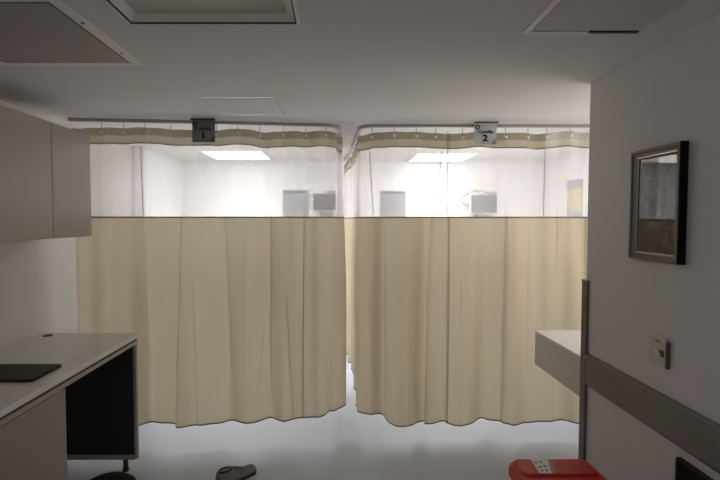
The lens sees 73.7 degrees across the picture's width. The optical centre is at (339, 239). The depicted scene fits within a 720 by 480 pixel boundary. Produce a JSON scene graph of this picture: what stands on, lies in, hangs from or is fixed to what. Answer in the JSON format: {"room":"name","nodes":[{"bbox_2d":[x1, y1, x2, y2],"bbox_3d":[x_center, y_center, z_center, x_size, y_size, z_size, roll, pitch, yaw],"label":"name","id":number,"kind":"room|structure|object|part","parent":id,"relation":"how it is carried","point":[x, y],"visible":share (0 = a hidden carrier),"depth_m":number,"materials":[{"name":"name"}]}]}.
{"room":"hospital room","nodes":[
{"label":"hospital room","id":0,"kind":"room"},
{"bbox_2d":[0,100,133,346],"bbox_3d":[-2.000,0.395,1.678,0.100,2.310,8.120,0,2,0],"label":"wall","id":1,"kind":"structure","parent":0,"point":[38,278],"depth_m":3.26,"materials":[{"name":"white paint"}]},
{"bbox_2d":[0,105,91,241],"bbox_3d":[-1.765,-0.326,2.607,0.370,0.639,0.877,0,2,0],"label":"upper cabinet","id":2,"kind":"object","parent":1,"relation":"attached to","point":[45,181],"visible":1,"depth_m":2.55,"materials":[{"name":"grey"}]},
{"bbox_3d":[-1.589,-0.315,2.402,0.019,0.631,0.466,0,2,0],"label":"door","id":3,"kind":"part","parent":2,"relation":"part of","materials":[{"name":"beige laminate"}]},
{"bbox_3d":[-1.767,-0.635,2.585,0.366,0.018,0.859,0,2,0],"label":"panel","id":4,"kind":"part","parent":2,"relation":"part of","materials":[{"name":"beige laminate"}]},
{"bbox_3d":[-1.767,-0.011,2.611,0.366,0.010,0.859,0,2,0],"label":"panel","id":5,"kind":"part","parent":2,"relation":"part of","materials":[{"name":"beige laminate"}]},
{"bbox_3d":[-1.589,-0.333,2.836,0.019,0.631,0.394,0,2,0],"label":"door","id":6,"kind":"part","parent":2,"relation":"part of","materials":[{"name":"beige laminate"}]},
{"bbox_3d":[-1.766,-0.339,3.037,0.368,0.619,0.018,0,2,0],"label":"panel","id":7,"kind":"part","parent":2,"relation":"part of","materials":[{"name":"beige laminate"}]},
{"bbox_2d":[133,147,184,216],"bbox_3d":[-1.895,0.251,5.150,0.110,2.310,1.170,0,2,0],"label":"wall","id":8,"kind":"structure","parent":0,"point":[162,183],"depth_m":4.84,"materials":[{"name":"white paint"}]},
{"bbox_2d":[67,355,578,479],"bbox_3d":[0.240,1.599,1.728,4.580,0.100,8.320,0,2,0],"label":"floor","id":9,"kind":"structure","parent":0,"point":[345,443],"depth_m":3.40,"materials":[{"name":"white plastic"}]},
{"bbox_2d":[0,333,138,479],"bbox_3d":[-1.625,1.092,1.963,0.650,0.894,2.332,0,2,0],"label":"desk","id":10,"kind":"object","parent":9,"relation":"on","point":[86,408],"visible":1,"depth_m":2.73,"materials":[{"name":"laminate"}]},
{"bbox_2d":[0,364,61,381],"bbox_3d":[-1.552,0.629,2.276,0.335,0.013,0.235,0,2,0],"label":"document folder","id":11,"kind":"object","parent":10,"relation":"on","point":[8,372],"visible":1,"depth_m":2.27,"materials":[{"name":"black plastic"}]},
{"bbox_3d":[-1.317,1.128,1.986,0.018,0.820,0.635,0,2,0],"label":"pedestal door","id":12,"kind":"part","parent":10,"relation":"part of","materials":[{"name":"laminate"}]},
{"bbox_2d":[0,333,138,417],"bbox_3d":[-1.625,0.663,1.945,0.650,0.028,2.332,0,2,0],"label":"countertop","id":13,"kind":"structure","parent":10,"relation":"on","point":[75,352],"depth_m":2.59,"materials":[{"name":"laminate"}]},
{"bbox_3d":[-1.636,1.030,3.101,0.618,0.724,0.026,0,2,0],"label":"panel","id":14,"kind":"part","parent":10,"relation":"part of","materials":[{"name":"black wood"}]},
{"bbox_3d":[-1.636,1.403,3.114,0.618,0.032,0.034,0,2,0],"label":"rail","id":15,"kind":"part","parent":10,"relation":"part of","materials":[{"name":"beige"}]},
{"bbox_3d":[-1.385,1.454,3.103,0.040,0.075,0.040,0,2,0],"label":"leg","id":16,"kind":"part","parent":10,"relation":"part of","materials":[{"name":"black metal"}]},
{"bbox_2d":[90,472,135,479],"bbox_3d":[-0.989,1.276,2.073,0.425,0.517,0.406,0,2,0],"label":"stool","id":17,"kind":"object","parent":9,"relation":"on","point":[110,475],"visible":1,"depth_m":2.08,"materials":[{"name":"black plastic"}]},
{"bbox_2d":[215,464,256,479],"bbox_3d":[-0.645,1.449,2.998,0.269,0.095,0.089,-2,3,-42],"label":"shoe","id":18,"kind":"object","parent":9,"relation":"on","point":[228,472],"visible":1,"depth_m":2.97,"materials":[{"name":"black rubber"}]},
{"bbox_2d":[509,459,606,479],"bbox_3d":[0.935,1.261,2.012,0.378,0.553,0.347,0,2,0],"label":"waste bin","id":19,"kind":"object","parent":9,"relation":"on","point":[519,469],"visible":1,"depth_m":2.06,"materials":[{"name":"red plastic"}]},
{"bbox_2d":[549,459,559,472],"bbox_3d":[0.933,0.982,2.081,0.035,0.001,0.126,1,2,16],"label":"print","id":20,"kind":"object","parent":19,"relation":"on","point":[554,464],"depth_m":2.08,"materials":[{"name":"red"}]},
{"bbox_2d":[0,0,719,161],"bbox_3d":[0.240,-0.809,1.628,4.580,0.100,8.320,0,2,0],"label":"ceiling","id":21,"kind":"structure","parent":0,"point":[350,65],"depth_m":2.29,"materials":[{"name":"paint"}]},
{"bbox_2d":[0,0,142,65],"bbox_3d":[-1.188,-0.762,1.802,0.625,0.008,0.665,0,2,0],"label":"ceiling hatch","id":22,"kind":"object","parent":21,"relation":"attached to","point":[32,32],"visible":1,"depth_m":1.81,"materials":[{"name":"white metal"}]},
{"bbox_2d":[103,0,300,24],"bbox_3d":[-0.424,-0.730,1.338,0.584,0.032,0.583,0,2,0],"label":"recessed light","id":23,"kind":"object","parent":21,"relation":"in","point":[134,12],"visible":1,"depth_m":1.57,"materials":[{"name":"white metal"}]},
{"bbox_2d":[124,0,286,12],"bbox_3d":[-0.424,-0.742,1.338,0.496,0.007,0.495,0,2,0],"label":"diffuser","id":24,"kind":"object","parent":23,"relation":"attached to","point":[130,6],"depth_m":1.53,"materials":[{"name":"beige"}]},
{"bbox_2d":[190,118,214,141],"bbox_3d":[-0.935,-0.749,3.280,0.168,0.157,0.030,0,2,0],"label":"hanging sign","id":25,"kind":"object","parent":21,"relation":"hanging from","point":[203,129],"visible":1,"depth_m":3.29,"materials":[{"name":"grey plastic"}]},
{"bbox_2d":[68,118,339,136],"bbox_3d":[-0.652,-0.829,3.583,2.314,0.022,0.911,-2,3,-37],"label":"track","id":26,"kind":"object","parent":21,"relation":"attached to","point":[336,127],"visible":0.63,"depth_m":3.35,"materials":[{"name":"silver metal"}]},
{"bbox_2d":[72,122,345,427],"bbox_3d":[-0.673,0.248,3.619,2.251,2.153,0.867,-2,3,-35],"label":"curtain","id":27,"kind":"object","parent":26,"relation":"hanging from","point":[238,319],"visible":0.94,"depth_m":3.42,"materials":[{"name":"white fabric"}]},
{"bbox_2d":[75,218,345,426],"bbox_3d":[-0.671,0.576,3.635,2.243,1.495,0.864,-2,3,-35],"label":"drape","id":28,"kind":"object","parent":27,"relation":"hanging from","point":[241,320],"depth_m":3.43,"materials":[{"name":"beige fabric"}]},
{"bbox_2d":[199,150,271,159],"bbox_3d":[-1.080,-0.896,5.077,0.626,0.012,0.656,0,2,0],"label":"recessed light","id":29,"kind":"object","parent":21,"relation":"in","point":[216,154],"visible":1,"depth_m":5.00,"materials":[{"name":"white plastic"}]},
{"bbox_2d":[204,152,268,158],"bbox_3d":[-1.080,-0.898,5.077,0.590,0.007,0.620,0,2,0],"label":"diffuser","id":30,"kind":"object","parent":29,"relation":"attached to","point":[216,155],"depth_m":5.08,"materials":[{"name":"white plastic"}]},
{"bbox_2d":[203,97,285,114],"bbox_3d":[-0.565,-0.811,2.924,0.418,0.003,0.454,0,2,0],"label":"ceiling hatch","id":31,"kind":"object","parent":21,"relation":"attached to","point":[223,105],"visible":1,"depth_m":2.88,"materials":[{"name":"paint"}]},
{"bbox_2d":[407,153,477,161],"bbox_3d":[1.105,-0.905,5.277,0.636,0.012,0.676,0,2,0],"label":"recessed light","id":32,"kind":"object","parent":21,"relation":"in","point":[418,157],"visible":0.96,"depth_m":5.25,"materials":[{"name":"white plastic"}]},
{"bbox_2d":[343,124,589,161],"bbox_3d":[1.229,-0.867,4.485,2.382,0.022,2.048,0,2,0],"label":"track","id":33,"kind":"object","parent":21,"relation":"attached to","point":[360,128],"visible":0.76,"depth_m":3.46,"materials":[{"name":"silver metal"}]},
{"bbox_2d":[344,127,450,426],"bbox_3d":[0.150,0.237,4.404,0.600,2.197,2.149,-1,3,-20],"label":"curtain","id":34,"kind":"object","parent":33,"relation":"hanging from","point":[398,268],"visible":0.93,"depth_m":3.53,"materials":[{"name":"white fabric"}]},
{"bbox_2d":[344,218,449,425],"bbox_3d":[0.151,0.566,4.418,0.598,1.539,2.149,-1,3,-20],"label":"drape","id":35,"kind":"object","parent":34,"relation":"hanging from","point":[398,269],"depth_m":3.54,"materials":[{"name":"beige fabric"}]},
{"bbox_2d":[446,128,588,426],"bbox_3d":[1.544,0.277,3.532,1.512,2.203,0.130,0,2,0],"label":"curtain","id":36,"kind":"object","parent":33,"relation":"hanging from","point":[511,278],"visible":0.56,"depth_m":3.53,"materials":[{"name":"white fabric"}]},
{"bbox_2d":[448,218,587,424],"bbox_3d":[1.544,0.605,3.546,1.512,1.545,0.131,0,2,0],"label":"drape","id":37,"kind":"object","parent":36,"relation":"hanging from","point":[511,279],"depth_m":3.53,"materials":[{"name":"beige fabric"}]},
{"bbox_2d":[474,122,498,144],"bbox_3d":[1.030,-0.753,3.389,0.168,0.157,0.030,0,2,0],"label":"hanging sign","id":38,"kind":"object","parent":21,"relation":"hanging from","point":[484,132],"visible":1,"depth_m":3.40,"materials":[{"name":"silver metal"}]},
{"bbox_2d":[521,0,687,33],"bbox_3d":[0.879,-0.752,1.550,0.422,0.006,0.440,0,2,0],"label":"ceiling hatch","id":39,"kind":"object","parent":21,"relation":"attached to","point":[560,16],"visible":1,"depth_m":1.62,"materials":[{"name":"white metal"}]},
{"bbox_2d":[184,162,544,217],"bbox_3d":[0.240,0.224,5.784,4.580,2.310,0.100,0,2,0],"label":"wall","id":40,"kind":"structure","parent":0,"point":[212,189],"depth_m":5.70,"materials":[{"name":"white paint"}]},
{"bbox_2d":[283,190,307,216],"bbox_3d":[-0.528,-0.380,5.706,0.305,0.430,0.007,0,2,0],"label":"poster","id":41,"kind":"object","parent":40,"relation":"attached to","point":[295,202],"visible":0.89,"depth_m":5.70,"materials":[{"name":"grey paper"}]},
{"bbox_2d":[309,191,336,216],"bbox_3d":[-0.199,-0.369,5.605,0.330,0.403,0.209,0,2,0],"label":"patient monitor","id":42,"kind":"object","parent":40,"relation":"attached to","point":[325,203],"visible":0.85,"depth_m":5.51,"materials":[{"name":"white plastic"}]},
{"bbox_3d":[-0.177,-0.432,5.547,0.285,0.213,0.080,0,2,0],"label":"casing","id":43,"kind":"part","parent":42,"relation":"part of","materials":[{"name":"white plastic"}]},
{"bbox_2d":[380,191,405,216],"bbox_3d":[0.630,-0.371,5.706,0.305,0.430,0.007,0,2,0],"label":"poster","id":44,"kind":"object","parent":40,"relation":"attached to","point":[392,203],"visible":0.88,"depth_m":5.70,"materials":[{"name":"grey paper"}]},
{"bbox_2d":[458,190,497,216],"bbox_3d":[1.591,-0.362,5.605,0.452,0.445,0.209,0,2,0],"label":"patient monitor","id":45,"kind":"object","parent":40,"relation":"attached to","point":[480,205],"visible":0.93,"depth_m":5.51,"materials":[{"name":"white plastic"}]},
{"bbox_3d":[1.655,-0.412,5.548,0.325,0.228,0.080,0,2,0],"label":"casing","id":46,"kind":"part","parent":45,"relation":"part of","materials":[{"name":"white plastic"}]},
{"bbox_2d":[544,149,588,216],"bbox_3d":[2.480,0.296,4.051,0.100,2.310,3.370,0,2,0],"label":"wall","id":47,"kind":"structure","parent":0,"point":[558,171],"depth_m":5.24,"materials":[{"name":"white paint"}]},
{"bbox_2d":[535,330,580,396],"bbox_3d":[1.867,0.733,2.865,1.125,0.227,0.716,0,2,0],"label":"countertop","id":48,"kind":"structure","parent":47,"relation":"attached to","point":[557,352],"depth_m":2.91,"materials":[{"name":"white laminate"}]},
{"bbox_2d":[567,178,582,216],"bbox_3d":[2.426,-0.405,4.967,0.007,0.435,0.320,0,2,0],"label":"poster","id":49,"kind":"object","parent":47,"relation":"attached to","point":[574,187],"visible":0.94,"depth_m":4.95,"materials":[{"name":"beige paper"}]},
{"bbox_2d":[586,13,719,479],"bbox_3d":[1.847,0.463,0.054,1.165,2.310,4.870,0,2,0],"label":"wall","id":50,"kind":"structure","parent":0,"point":[670,93],"depth_m":1.93,"materials":[{"name":"white paint"}]},
{"bbox_2d":[578,279,589,460],"bbox_3d":[1.282,0.860,2.489,0.066,1.314,0.066,0,2,0],"label":"guard","id":51,"kind":"object","parent":50,"relation":"attached to","point":[585,283],"visible":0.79,"depth_m":2.47,"materials":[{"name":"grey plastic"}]},
{"bbox_2d":[582,353,719,473],"bbox_3d":[1.250,0.733,0.640,0.031,0.162,3.618,0,2,0],"label":"rail","id":52,"kind":"object","parent":50,"relation":"attached to","point":[698,435],"visible":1,"depth_m":1.87,"materials":[{"name":"plastic"}]},
{"bbox_2d":[628,141,688,264],"bbox_3d":[1.250,-0.141,1.902,0.029,0.451,0.308,0,2,0],"label":"framed picture","id":53,"kind":"object","parent":50,"relation":"attached to","point":[658,175],"visible":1,"depth_m":1.89,"materials":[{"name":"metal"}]},
{"bbox_2d":[637,152,676,254],"bbox_3d":[1.262,-0.141,1.905,0.003,0.411,0.262,0,2,0],"label":"print","id":54,"kind":"object","parent":53,"relation":"attached to","point":[656,172],"depth_m":1.91,"materials":[{"name":"grey paper"}]},
{"bbox_2d":[649,333,670,368],"bbox_3d":[1.255,0.436,1.894,0.020,0.116,0.112,0,2,0],"label":"light switch","id":55,"kind":"object","parent":50,"relation":"attached to","point":[659,346],"visible":1,"depth_m":1.88,"materials":[{"name":"beige plastic"}]},
{"bbox_2d":[675,457,713,479],"bbox_3d":[1.256,1.126,1.499,0.018,0.619,0.596,0,2,0],"label":"wall panel","id":56,"kind":"object","parent":50,"relation":"attached to","point":[684,470],"visible":1,"depth_m":1.73,"materials":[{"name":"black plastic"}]},
{"bbox_3d":[1.257,1.126,1.499,0.016,0.605,0.582,0,2,0],"label":"panel","id":57,"kind":"part","parent":56,"relation":"part of","materials":[{"name":"black plastic"}]}
]}

